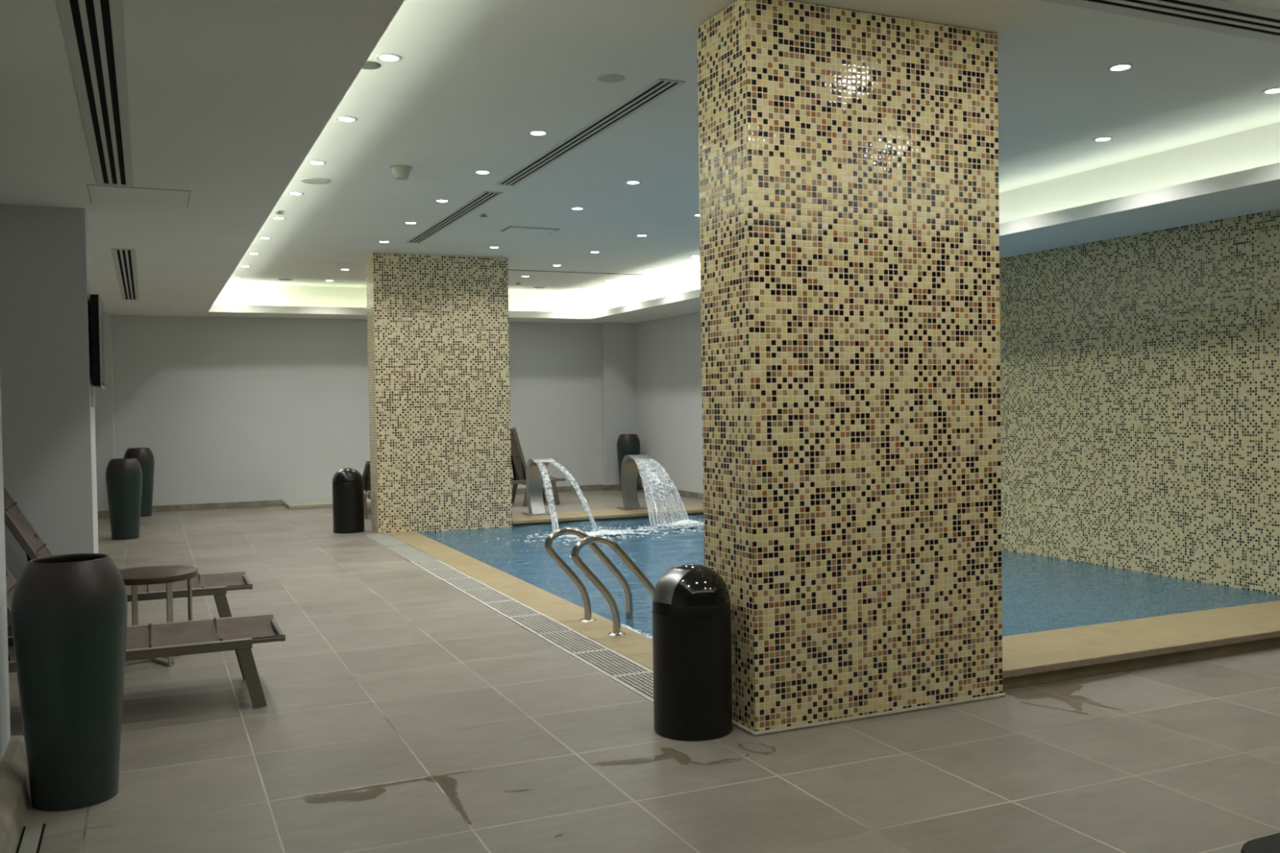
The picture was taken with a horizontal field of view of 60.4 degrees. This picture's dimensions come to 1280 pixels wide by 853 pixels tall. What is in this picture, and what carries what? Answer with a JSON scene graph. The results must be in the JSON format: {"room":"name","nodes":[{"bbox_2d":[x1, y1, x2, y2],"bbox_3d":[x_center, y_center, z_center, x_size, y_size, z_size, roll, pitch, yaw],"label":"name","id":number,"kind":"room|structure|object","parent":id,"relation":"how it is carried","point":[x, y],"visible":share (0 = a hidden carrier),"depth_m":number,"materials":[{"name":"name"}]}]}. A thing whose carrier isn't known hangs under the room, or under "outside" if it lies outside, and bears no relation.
{"room":"indoor swimming pool","nodes":[
{"label":"indoor swimming pool","id":0,"kind":"room"},
{"bbox_2d":[0,376,10,763],"bbox_3d":[-1.898,0.081,0.547,1.980,2.750,7.350,-1,1,-24],"label":"wall","id":1,"kind":"structure","parent":0,"point":[5,730],"depth_m":4.22,"materials":[{"name":"grey paint"}]},
{"bbox_2d":[7,625,13,636],"bbox_3d":[-6.214,1.257,10.598,2.074,0.080,8.412,-1,1,-24],"label":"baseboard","id":2,"kind":"structure","parent":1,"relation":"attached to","point":[9,628],"depth_m":6.98,"materials":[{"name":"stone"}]},
{"bbox_2d":[0,734,31,852],"bbox_3d":[-0.941,1.357,1.018,0.095,0.150,7.390,-1,1,-24],"label":"baseboard","id":3,"kind":"structure","parent":1,"relation":"attached to","point":[15,789],"depth_m":3.86,"materials":[{"name":"stone"}]},
{"bbox_2d":[0,204,98,625],"bbox_3d":[-4.715,-0.021,7.048,2.162,2.750,0.720,-1,1,-24],"label":"wall pier","id":4,"kind":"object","parent":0,"point":[49,453],"visible":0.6,"depth_m":7.06,"materials":[{"name":"grey paint"}]},
{"bbox_2d":[90,391,95,407],"bbox_3d":[-3.639,-0.179,7.314,0.027,0.100,0.090,-1,1,-24],"label":"wall switch","id":5,"kind":"object","parent":4,"relation":"attached to","point":[92,393],"visible":1,"depth_m":7.27,"materials":[{"name":"white plastic"}]},
{"bbox_2d":[89,293,105,389],"bbox_3d":[-3.704,-0.568,7.493,0.073,0.616,0.620,-1,1,-24],"label":"wall screen","id":6,"kind":"object","parent":4,"relation":"attached to","point":[96,335],"visible":1,"depth_m":7.22,"materials":[{"name":"black plastic"}]},
{"bbox_2d":[93,312,636,511],"bbox_3d":[-3.992,-0.243,16.495,8.820,2.750,0.530,-1,1,-24],"label":"wall","id":7,"kind":"structure","parent":0,"point":[226,409],"depth_m":16.13,"materials":[{"name":"grey paint"}]},
{"bbox_2d":[283,497,370,509],"bbox_3d":[-3.948,1.108,16.327,2.500,0.055,0.710,-1,1,-24],"label":"trim","id":8,"kind":"structure","parent":7,"relation":"attached to","point":[322,503],"depth_m":15.73,"materials":[{"name":"paint"}]},
{"bbox_2d":[97,484,620,517],"bbox_3d":[-3.994,1.091,16.453,8.720,0.085,0.442,-1,1,-24],"label":"baseboard","id":9,"kind":"structure","parent":7,"relation":"attached to","point":[586,487],"depth_m":15.89,"materials":[{"name":"stone"}]},
{"bbox_2d":[0,0,1279,323],"bbox_3d":[-0.691,-1.703,7.583,10.020,0.468,19.450,-1,1,-24],"label":"ceiling","id":10,"kind":"structure","parent":0,"point":[230,102],"depth_m":6.60,"materials":[{"name":"paint"}]},
{"bbox_2d":[55,0,133,186],"bbox_3d":[-2.041,-1.369,4.138,0.193,0.006,4.920,-1,1,-24],"label":"ceiling vent","id":11,"kind":"object","parent":10,"relation":"in","point":[94,30],"visible":1,"depth_m":4.34,"materials":[{"name":"white metal"}]},
{"bbox_2d":[111,248,138,300],"bbox_3d":[-5.131,-1.476,11.009,0.180,0.006,4.530,-1,1,-24],"label":"ceiling vent","id":12,"kind":"object","parent":10,"relation":"in","point":[127,271],"visible":1,"depth_m":10.42,"materials":[{"name":"white metal"}]},
{"bbox_2d":[86,184,190,207],"bbox_3d":[-3.078,-1.413,6.763,0.560,0.003,0.600,-1,1,-24],"label":"ceiling access panel","id":13,"kind":"object","parent":10,"relation":"attached to","point":[98,193],"visible":1,"depth_m":6.74,"materials":[{"name":"paint"}]},
{"bbox_2d":[257,236,271,239],"bbox_3d":[-3.820,-1.918,11.191,0.128,0.006,0.128,-1,1,-24],"label":"recessed light","id":14,"kind":"object","parent":10,"relation":"in","point":[260,237],"visible":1,"depth_m":11.17,"materials":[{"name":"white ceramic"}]},
{"bbox_2d":[271,217,285,219],"bbox_3d":[-3.296,-1.900,10.023,0.128,0.006,0.128,-1,1,-24],"label":"recessed light","id":15,"kind":"object","parent":10,"relation":"in","point":[274,218],"visible":1,"depth_m":10.03,"materials":[{"name":"white glass"}]},
{"bbox_2d":[275,210,283,213],"bbox_3d":[-3.172,-1.885,9.673,0.068,0.022,0.068,-1,1,-24],"label":"sprinkler","id":16,"kind":"object","parent":10,"relation":"attached to","point":[278,211],"visible":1,"depth_m":9.66,"materials":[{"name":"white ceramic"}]},
{"bbox_2d":[278,279,292,280],"bbox_3d":[-4.797,-1.984,14.862,0.190,0.008,0.190,-1,1,-24],"label":"ceiling speaker","id":17,"kind":"object","parent":10,"relation":"attached to","point":[278,279],"visible":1,"depth_m":14.83},
{"bbox_2d":[287,191,303,195],"bbox_3d":[-2.785,-1.882,8.883,0.128,0.006,0.128,-1,1,-24],"label":"recessed light","id":18,"kind":"object","parent":10,"relation":"in","point":[288,193],"visible":1,"depth_m":8.88,"materials":[{"name":"white glass"}]},
{"bbox_2d":[300,177,330,184],"bbox_3d":[-2.474,-1.874,8.386,0.224,0.008,0.224,-1,1,-24],"label":"ceiling speaker","id":19,"kind":"object","parent":10,"relation":"attached to","point":[315,180],"visible":1,"depth_m":8.37,"materials":[{"name":"white plastic"}]},
{"bbox_2d":[302,178,328,183],"bbox_3d":[-2.474,-1.875,8.386,0.195,0.005,0.195,0,1,21],"label":"grille","id":20,"kind":"object","parent":19,"relation":"attached to","point":[305,180],"depth_m":8.38,"materials":[{"name":"white plastic"}]},
{"bbox_2d":[306,160,326,164],"bbox_3d":[-2.285,-1.865,7.770,0.128,0.006,0.128,-1,1,-24],"label":"recessed light","id":21,"kind":"object","parent":10,"relation":"in","point":[314,162],"visible":1,"depth_m":7.77,"materials":[{"name":"white glass"}]},
{"bbox_2d":[321,262,354,264],"bbox_3d":[-3.638,-1.966,13.239,0.380,0.006,0.030,-1,1,-24],"label":"trim","id":22,"kind":"structure","parent":10,"relation":"attached to","point":[322,262],"depth_m":13.22,"materials":[{"name":"white metal"}]},
{"bbox_2d":[335,115,357,122],"bbox_3d":[-1.764,-1.846,6.606,0.128,0.006,0.128,-1,1,-24],"label":"recessed light","id":23,"kind":"object","parent":10,"relation":"in","point":[342,118],"visible":1,"depth_m":6.60,"materials":[{"name":"white glass"}]},
{"bbox_2d":[361,60,381,69],"bbox_3d":[-1.378,-1.828,5.563,0.130,0.008,0.130,-1,1,-24],"label":"ceiling speaker","id":24,"kind":"object","parent":10,"relation":"attached to","point":[368,64],"visible":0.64,"depth_m":5.56},
{"bbox_2d":[377,240,390,243],"bbox_3d":[-2.692,-1.943,11.565,0.128,0.006,0.128,-1,1,-24],"label":"recessed light","id":25,"kind":"object","parent":10,"relation":"in","point":[382,242],"visible":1,"depth_m":11.57,"materials":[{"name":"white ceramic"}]},
{"bbox_2d":[375,53,402,62],"bbox_3d":[-1.246,-1.828,5.453,0.128,0.006,0.128,-1,1,-24],"label":"recessed light","id":26,"kind":"object","parent":10,"relation":"in","point":[385,57],"visible":1,"depth_m":5.44,"materials":[{"name":"white glass"}]},
{"bbox_2d":[389,164,412,179],"bbox_3d":[-1.732,-1.837,7.964,0.166,0.084,0.166,-1,1,-24],"label":"smoke detector","id":27,"kind":"object","parent":10,"relation":"attached to","point":[399,171],"visible":1,"depth_m":7.92,"materials":[{"name":"white plastic"}]},
{"bbox_2d":[404,222,417,224],"bbox_3d":[-2.168,-1.925,10.397,0.128,0.006,0.128,-1,1,-24],"label":"recessed light","id":28,"kind":"object","parent":10,"relation":"in","point":[406,223],"visible":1,"depth_m":10.40,"materials":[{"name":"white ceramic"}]},
{"bbox_2d":[434,199,449,202],"bbox_3d":[-1.673,-1.908,9.293,0.128,0.006,0.128,-1,1,-24],"label":"recessed light","id":29,"kind":"object","parent":10,"relation":"in","point":[437,200],"visible":1,"depth_m":9.29,"materials":[{"name":"white glass"}]},
{"bbox_2d":[405,191,503,243],"bbox_3d":[-1.797,-1.928,10.295,0.160,0.006,2.990,-1,1,-24],"label":"ceiling vent","id":30,"kind":"object","parent":10,"relation":"in","point":[485,197],"visible":1,"depth_m":10.02,"materials":[{"name":"white metal"}]},
{"bbox_2d":[474,169,491,174],"bbox_3d":[-1.169,-1.890,8.171,0.128,0.006,0.128,-1,1,-24],"label":"recessed light","id":31,"kind":"object","parent":10,"relation":"in","point":[480,171],"visible":1,"depth_m":8.16,"materials":[{"name":"white glass"}]},
{"bbox_2d":[480,213,487,217],"bbox_3d":[-1.420,-1.918,9.977,0.068,0.022,0.068,-1,1,-24],"label":"sprinkler","id":32,"kind":"object","parent":10,"relation":"attached to","point":[482,214],"visible":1,"depth_m":9.97,"materials":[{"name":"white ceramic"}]},
{"bbox_2d":[501,226,560,234],"bbox_3d":[-1.092,-1.950,10.934,0.520,0.012,0.340,-1,1,-24],"label":"ceiling access panel","id":33,"kind":"object","parent":10,"relation":"in","point":[513,228],"visible":1,"depth_m":10.89,"materials":[{"name":"paint"}]},
{"bbox_2d":[528,130,548,135],"bbox_3d":[-0.649,-1.872,7.013,0.128,0.006,0.128,-1,1,-24],"label":"recessed light","id":34,"kind":"object","parent":10,"relation":"in","point":[531,132],"visible":1,"depth_m":7.01,"materials":[{"name":"white glass"}]},
{"bbox_2d":[569,207,584,209],"bbox_3d":[-0.558,-1.935,9.761,0.128,0.006,0.128,-1,1,-24],"label":"recessed light","id":35,"kind":"object","parent":10,"relation":"in","point":[571,208],"visible":1,"depth_m":9.75,"materials":[{"name":"white glass"}]},
{"bbox_2d":[507,269,670,275],"bbox_3d":[-0.788,-2.037,14.542,2.650,0.006,0.035,-1,1,-24],"label":"trim","id":36,"kind":"structure","parent":10,"relation":"attached to","point":[508,269],"depth_m":14.59,"materials":[{"name":"white paint"}]},
{"bbox_2d":[495,78,685,186],"bbox_3d":[-0.444,-1.881,7.280,0.160,0.006,3.020,-1,1,-24],"label":"ceiling vent","id":37,"kind":"object","parent":10,"relation":"in","point":[660,87],"visible":1,"depth_m":6.89,"materials":[{"name":"white metal"}]},
{"bbox_2d":[596,74,624,82],"bbox_3d":[-0.156,-1.853,5.856,0.150,0.006,0.150,-1,1,-24],"label":"plate","id":38,"kind":"object","parent":10,"relation":"attached to","point":[605,77],"visible":1,"depth_m":5.84,"materials":[{"name":"white plastic"}]},
{"bbox_2d":[625,180,641,184],"bbox_3d":[-0.054,-1.917,8.638,0.128,0.006,0.128,-1,1,-24],"label":"recessed light","id":39,"kind":"object","parent":10,"relation":"in","point":[630,182],"visible":1,"depth_m":8.63,"materials":[{"name":"white glass"}]},
{"bbox_2d":[635,234,648,236],"bbox_3d":[0.019,-1.980,11.400,0.128,0.006,0.128,-1,1,-24],"label":"recessed light","id":40,"kind":"object","parent":10,"relation":"in","point":[638,235],"visible":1,"depth_m":11.38,"materials":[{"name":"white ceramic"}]},
{"bbox_2d":[1093,136,1113,142],"bbox_3d":[3.124,-1.937,7.412,0.128,0.006,0.128,-1,1,-24],"label":"recessed light","id":41,"kind":"object","parent":10,"relation":"in","point":[1104,138],"visible":1,"depth_m":7.41,"materials":[{"name":"white glass"}]},
{"bbox_2d":[1106,63,1133,71],"bbox_3d":[2.534,-1.893,5.796,0.128,0.006,0.128,-1,1,-24],"label":"recessed light","id":42,"kind":"object","parent":10,"relation":"in","point":[1120,67],"visible":1,"depth_m":5.79,"materials":[{"name":"white glass"}]},
{"bbox_2d":[1040,0,1279,43],"bbox_3d":[2.863,-1.882,5.125,3.220,0.006,0.300,-1,1,-24],"label":"ceiling vent","id":43,"kind":"object","parent":10,"relation":"in","point":[1224,16],"visible":1,"depth_m":4.98,"materials":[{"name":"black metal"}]},
{"bbox_2d":[1262,87,1279,93],"bbox_3d":[3.630,-1.920,6.285,0.128,0.006,0.128,-1,1,-24],"label":"recessed light","id":44,"kind":"object","parent":10,"relation":"in","point":[1275,90],"visible":1,"depth_m":6.29,"materials":[{"name":"white glass"}]},
{"bbox_2d":[8,488,1279,852],"bbox_3d":[-0.702,1.281,7.652,9.920,0.001,19.300,-1,1,-24],"label":"floor","id":45,"kind":"structure","parent":0,"point":[384,672],"depth_m":4.53,"materials":[{"name":"tile"}]},
{"bbox_2d":[16,823,45,852],"bbox_3d":[-1.847,1.393,3.249,0.068,0.004,1.240,-1,1,-24],"label":"floor drain","id":46,"kind":"object","parent":45,"relation":"on","point":[31,837],"visible":1,"depth_m":3.69,"materials":[{"name":"grey metal"}]},
{"bbox_2d":[11,553,127,811],"bbox_3d":[-2.109,0.935,4.083,0.384,0.893,0.384,-1,1,7],"label":"vase","id":47,"kind":"object","parent":45,"relation":"on","point":[69,611],"visible":1,"depth_m":3.95,"materials":[{"name":"green ceramic"}]},
{"bbox_2d":[105,457,142,540],"bbox_3d":[-5.760,0.807,12.281,0.372,0.893,0.372,-1,1,-19],"label":"vase","id":48,"kind":"object","parent":45,"relation":"on","point":[123,477],"visible":1,"depth_m":12.15,"materials":[{"name":"green ceramic"}]},
{"bbox_2d":[3,486,253,617],"bbox_3d":[-3.432,0.855,6.761,1.930,0.987,0.646,-1,1,-24],"label":"sun lounger","id":49,"kind":"object","parent":45,"relation":"on","point":[217,584],"visible":0.58,"depth_m":6.80,"materials":[{"name":"brown wood"}]},
{"bbox_2d":[124,447,154,516],"bbox_3d":[-6.754,0.751,14.827,0.383,0.920,0.383,-1,1,8],"label":"vase","id":50,"kind":"object","parent":45,"relation":"on","point":[144,455],"visible":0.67,"depth_m":14.73,"materials":[{"name":"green ceramic"}]},
{"bbox_2d":[5,567,285,708],"bbox_3d":[-2.727,0.879,5.214,1.930,0.987,0.646,-1,1,-24],"label":"sun lounger","id":51,"kind":"object","parent":45,"relation":"on","point":[238,634],"visible":0.59,"depth_m":5.39,"materials":[{"name":"brown wood"}]},
{"bbox_2d":[119,565,198,666],"bbox_3d":[-2.799,1.086,6.303,0.500,0.506,0.500,-1,1,-24],"label":"side table","id":52,"kind":"object","parent":45,"relation":"on","point":[144,575],"visible":0.71,"depth_m":6.23,"materials":[{"name":"wood"}]},
{"bbox_2d":[332,467,364,533],"bbox_3d":[-3.346,0.842,12.608,0.352,0.736,0.352,-2,1,-27],"label":"litter bin","id":53,"kind":"object","parent":45,"relation":"on","point":[348,486],"visible":1,"depth_m":12.46,"materials":[{"name":"black metal"}]},
{"bbox_2d":[362,461,370,519],"bbox_3d":[-3.524,0.797,14.824,0.646,0.746,1.930,-1,1,-24],"label":"sun lounger","id":54,"kind":"object","parent":45,"relation":"on","point":[366,472],"visible":0.24,"depth_m":14.24,"materials":[{"name":"brown wood"}]},
{"bbox_2d":[365,252,512,560],"bbox_3d":[-2.340,-0.195,12.879,1.575,3.567,0.420,-1,1,-24],"label":"pillar","id":55,"kind":"structure","parent":45,"relation":"on","point":[438,338],"depth_m":12.67,"materials":[{"name":"beige tile"}]},
{"bbox_2d":[386,531,653,675],"bbox_3d":[-1.095,1.279,8.884,0.320,0.041,7.928,-1,1,-24],"label":"pool coping","id":56,"kind":"object","parent":45,"relation":"on","point":[637,647],"visible":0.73,"depth_m":7.98,"materials":[{"name":"beige stone"}]},
{"bbox_2d":[544,527,633,629],"bbox_3d":[-0.328,1.420,7.280,0.616,1.527,0.112,-1,1,-24],"label":"ladder handrail","id":57,"kind":"object","parent":56,"relation":"attached to","point":[597,550],"visible":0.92,"depth_m":7.24,"materials":[{"name":"metal"}]},
{"bbox_2d":[571,534,654,635],"bbox_3d":[-0.127,1.427,6.833,0.616,1.527,0.112,-1,1,-24],"label":"ladder handrail","id":58,"kind":"object","parent":56,"relation":"attached to","point":[606,540],"visible":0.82,"depth_m":6.78,"materials":[{"name":"metal"}]},
{"bbox_2d":[412,563,653,703],"bbox_3d":[-1.345,1.392,8.725,0.270,0.249,8.020,-1,1,-24],"label":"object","id":59,"kind":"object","parent":45,"relation":"in","point":[412,563],"depth_m":6.74,"materials":[{"name":"white plastic"}]},
{"bbox_2d":[363,533,396,540],"bbox_3d":[-2.865,1.217,12.105,0.258,0.014,0.592,-1,1,-24],"label":"gutter cover","id":60,"kind":"object","parent":59,"relation":"on","point":[380,535],"visible":0.94,"depth_m":12.08,"materials":[{"name":"grey plastic"}]},
{"bbox_2d":[373,538,408,546],"bbox_3d":[-2.620,1.226,11.559,0.258,0.014,0.594,-1,1,-24],"label":"gutter cover","id":61,"kind":"object","parent":59,"relation":"on","point":[390,542],"visible":1,"depth_m":11.54,"materials":[{"name":"grey plastic"}]},
{"bbox_2d":[384,545,421,554],"bbox_3d":[-2.375,1.236,11.011,0.258,0.015,0.594,-1,1,-24],"label":"gutter cover","id":62,"kind":"object","parent":59,"relation":"on","point":[403,548],"visible":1,"depth_m":10.98,"materials":[{"name":"grey plastic"}]},
{"bbox_2d":[396,551,435,562],"bbox_3d":[-2.129,1.243,10.464,0.258,0.014,0.594,-1,1,-24],"label":"gutter cover","id":63,"kind":"object","parent":59,"relation":"on","point":[417,556],"visible":1,"depth_m":10.45,"materials":[{"name":"grey plastic"}]},
{"bbox_2d":[410,559,453,569],"bbox_3d":[-1.882,1.248,9.917,0.258,0.004,0.594,-1,1,-24],"label":"grate","id":64,"kind":"object","parent":59,"relation":"on","point":[426,564],"visible":1,"depth_m":9.91,"materials":[{"name":"plastic"}]},
{"bbox_2d":[424,568,470,580],"bbox_3d":[-1.639,1.256,9.369,0.258,0.004,0.594,-1,1,-24],"label":"grate","id":65,"kind":"object","parent":59,"relation":"on","point":[447,573],"visible":1,"depth_m":9.37,"materials":[{"name":"plastic"}]},
{"bbox_2d":[441,577,491,591],"bbox_3d":[-1.394,1.263,8.821,0.258,0.004,0.594,-1,1,-24],"label":"grate","id":66,"kind":"object","parent":59,"relation":"on","point":[469,583],"visible":1,"depth_m":8.81,"materials":[{"name":"plastic"}]},
{"bbox_2d":[461,587,515,603],"bbox_3d":[-1.147,1.272,8.275,0.258,0.004,0.594,-1,1,-24],"label":"grate","id":67,"kind":"object","parent":59,"relation":"on","point":[477,596],"visible":1,"depth_m":8.27,"materials":[{"name":"plastic"}]},
{"bbox_2d":[481,600,542,617],"bbox_3d":[-0.902,1.280,7.727,0.258,0.004,0.594,-1,1,-24],"label":"grate","id":68,"kind":"object","parent":59,"relation":"on","point":[503,611],"visible":1,"depth_m":7.71,"materials":[{"name":"plastic"}]},
{"bbox_2d":[506,613,573,634],"bbox_3d":[-0.656,1.288,7.180,0.258,0.004,0.594,-1,1,-24],"label":"grate","id":69,"kind":"object","parent":59,"relation":"on","point":[531,627],"visible":1,"depth_m":7.16,"materials":[{"name":"plastic"}]},
{"bbox_2d":[536,630,609,654],"bbox_3d":[-0.410,1.299,6.632,0.258,0.004,0.594,-1,1,-24],"label":"grate","id":70,"kind":"object","parent":59,"relation":"on","point":[592,642],"visible":1,"depth_m":6.62,"materials":[{"name":"plastic"}]},
{"bbox_2d":[569,648,653,677],"bbox_3d":[-0.166,1.306,6.084,0.258,0.004,0.594,-1,1,-24],"label":"grate","id":71,"kind":"object","parent":59,"relation":"on","point":[602,652],"visible":1,"depth_m":6.07,"materials":[{"name":"plastic"}]},
{"bbox_2d":[609,671,653,702],"bbox_3d":[0.080,1.315,5.537,0.258,0.004,0.594,-1,1,-24],"label":"grate","id":72,"kind":"object","parent":59,"relation":"on","point":[651,699],"visible":0.45,"depth_m":5.63,"materials":[{"name":"plastic"}]},
{"bbox_2d":[510,427,565,506],"bbox_3d":[-1.570,0.562,15.747,0.850,1.118,0.646,-1,1,-24],"label":"lounge chair","id":73,"kind":"object","parent":45,"relation":"on","point":[517,460],"visible":0.48,"depth_m":15.57,"materials":[{"name":"brown wood"}]},
{"bbox_2d":[482,536,704,636],"bbox_3d":[1.122,1.841,10.014,4.655,1.420,7.820,-1,1,-24],"label":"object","id":74,"kind":"object","parent":45,"relation":"in","point":[648,628],"visible":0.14,"depth_m":13.64,"materials":[{"name":"blue liquid"}]},
{"bbox_2d":[419,514,1279,635],"bbox_3d":[1.113,1.217,10.000,4.655,0.039,7.820,-1,1,-24],"label":"pool water","id":75,"kind":"object","parent":74,"relation":"in","point":[1224,590],"visible":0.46,"depth_m":9.18,"materials":[{"name":"blue liquid"}]},
{"bbox_2d":[537,462,558,531],"bbox_3d":[-1.097,0.820,12.848,0.117,0.737,1.331,-1,1,-13],"label":"water","id":76,"kind":"object","parent":75,"relation":"on","point":[546,477],"visible":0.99,"depth_m":12.75,"materials":[{"name":"liquid"}]},
{"bbox_2d":[549,462,597,529],"bbox_3d":[-0.800,0.811,13.063,0.111,0.733,1.150,-2,1,-30],"label":"water","id":77,"kind":"object","parent":75,"relation":"on","point":[561,467],"visible":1,"depth_m":12.98,"materials":[{"name":"liquid"}]},
{"bbox_2d":[480,521,703,546],"bbox_3d":[-0.413,1.129,11.991,2.553,0.162,1.652,-1,1,-18],"label":"foam","id":78,"kind":"object","parent":75,"relation":"on","point":[601,532],"visible":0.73,"depth_m":12.07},
{"bbox_2d":[620,624,653,639],"bbox_3d":[0.118,1.294,6.598,0.072,0.009,1.318,-1,1,-24],"label":"foam","id":79,"kind":"object","parent":75,"relation":"on","point":[625,626],"visible":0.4,"depth_m":6.90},
{"bbox_2d":[605,513,703,532],"bbox_3d":[0.592,1.058,12.758,2.131,0.239,1.057,-1,1,-13],"label":"foam","id":80,"kind":"object","parent":75,"relation":"on","point":[683,524],"visible":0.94,"depth_m":12.60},
{"bbox_2d":[633,458,688,527],"bbox_3d":[0.249,0.787,13.410,0.521,0.735,1.411,-1,1,-10],"label":"water","id":81,"kind":"object","parent":75,"relation":"on","point":[651,474],"visible":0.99,"depth_m":13.29,"materials":[{"name":"liquid"}]},
{"bbox_2d":[511,503,703,550],"bbox_3d":[-0.066,1.253,14.075,3.465,0.350,0.700,-1,1,-24],"label":"pool coping","id":82,"kind":"object","parent":45,"relation":"on","point":[619,514],"visible":0.48,"depth_m":13.65,"materials":[{"name":"beige stone"}]},
{"bbox_2d":[521,457,555,515],"bbox_3d":[-1.261,0.749,13.748,0.340,0.708,0.495,-1,1,-24],"label":"spout","id":83,"kind":"object","parent":82,"relation":"on","point":[534,482],"visible":0.94,"depth_m":13.83,"materials":[{"name":"metal"}]},
{"bbox_2d":[616,454,651,510],"bbox_3d":[-0.071,0.720,14.282,0.340,0.708,0.495,-1,1,-24],"label":"spout","id":84,"kind":"object","parent":82,"relation":"on","point":[629,470],"visible":0.94,"depth_m":14.36,"materials":[{"name":"metal"}]},
{"bbox_2d":[616,434,639,491],"bbox_3d":[-0.183,0.586,17.849,0.383,0.920,0.383,-1,1,-21],"label":"vase","id":85,"kind":"object","parent":45,"relation":"on","point":[627,444],"visible":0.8,"depth_m":17.70,"materials":[{"name":"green ceramic"}]},
{"bbox_2d":[651,563,732,741],"bbox_3d":[0.228,0.965,4.814,0.348,0.729,0.348,-2,2,-37],"label":"litter bin","id":86,"kind":"object","parent":45,"relation":"on","point":[691,620],"visible":1,"depth_m":4.67,"materials":[{"name":"black metal"}]},
{"bbox_2d":[697,0,1005,736],"bbox_3d":[1.000,-0.274,5.169,1.392,3.167,0.480,-1,1,-24],"label":"pillar","id":87,"kind":"structure","parent":45,"relation":"on","point":[849,180],"depth_m":4.93,"materials":[{"name":"beige"},{"name":"brown and black mosaic tile"}]},
{"bbox_2d":[1002,600,1279,690],"bbox_3d":[3.281,1.197,6.360,3.665,0.105,0.606,-1,1,-24],"label":"pool coping","id":88,"kind":"object","parent":45,"relation":"on","point":[1037,658],"visible":0.71,"depth_m":5.97,"materials":[{"name":"beige stone"}]},
{"bbox_2d":[1240,832,1279,852],"bbox_3d":[2.240,1.325,3.355,0.680,0.014,0.520,-1,1,-24],"label":"floor mat","id":89,"kind":"object","parent":45,"relation":"on","point":[1270,843],"visible":1,"depth_m":3.46,"materials":[{"name":"rubber"}]},
{"bbox_2d":[635,208,1279,636],"bbox_3d":[3.841,0.467,9.705,0.115,4.100,19.350,-1,1,-24],"label":"wall","id":90,"kind":"structure","parent":0,"point":[1140,373],"depth_m":9.08,"materials":[{"name":"beige tile"}]},
{"bbox_2d":[638,484,703,499],"bbox_3d":[0.733,1.019,16.550,0.012,0.085,3.768,-1,1,-24],"label":"baseboard","id":91,"kind":"structure","parent":90,"relation":"attached to","point":[683,493],"depth_m":16.67,"materials":[{"name":"stone"}]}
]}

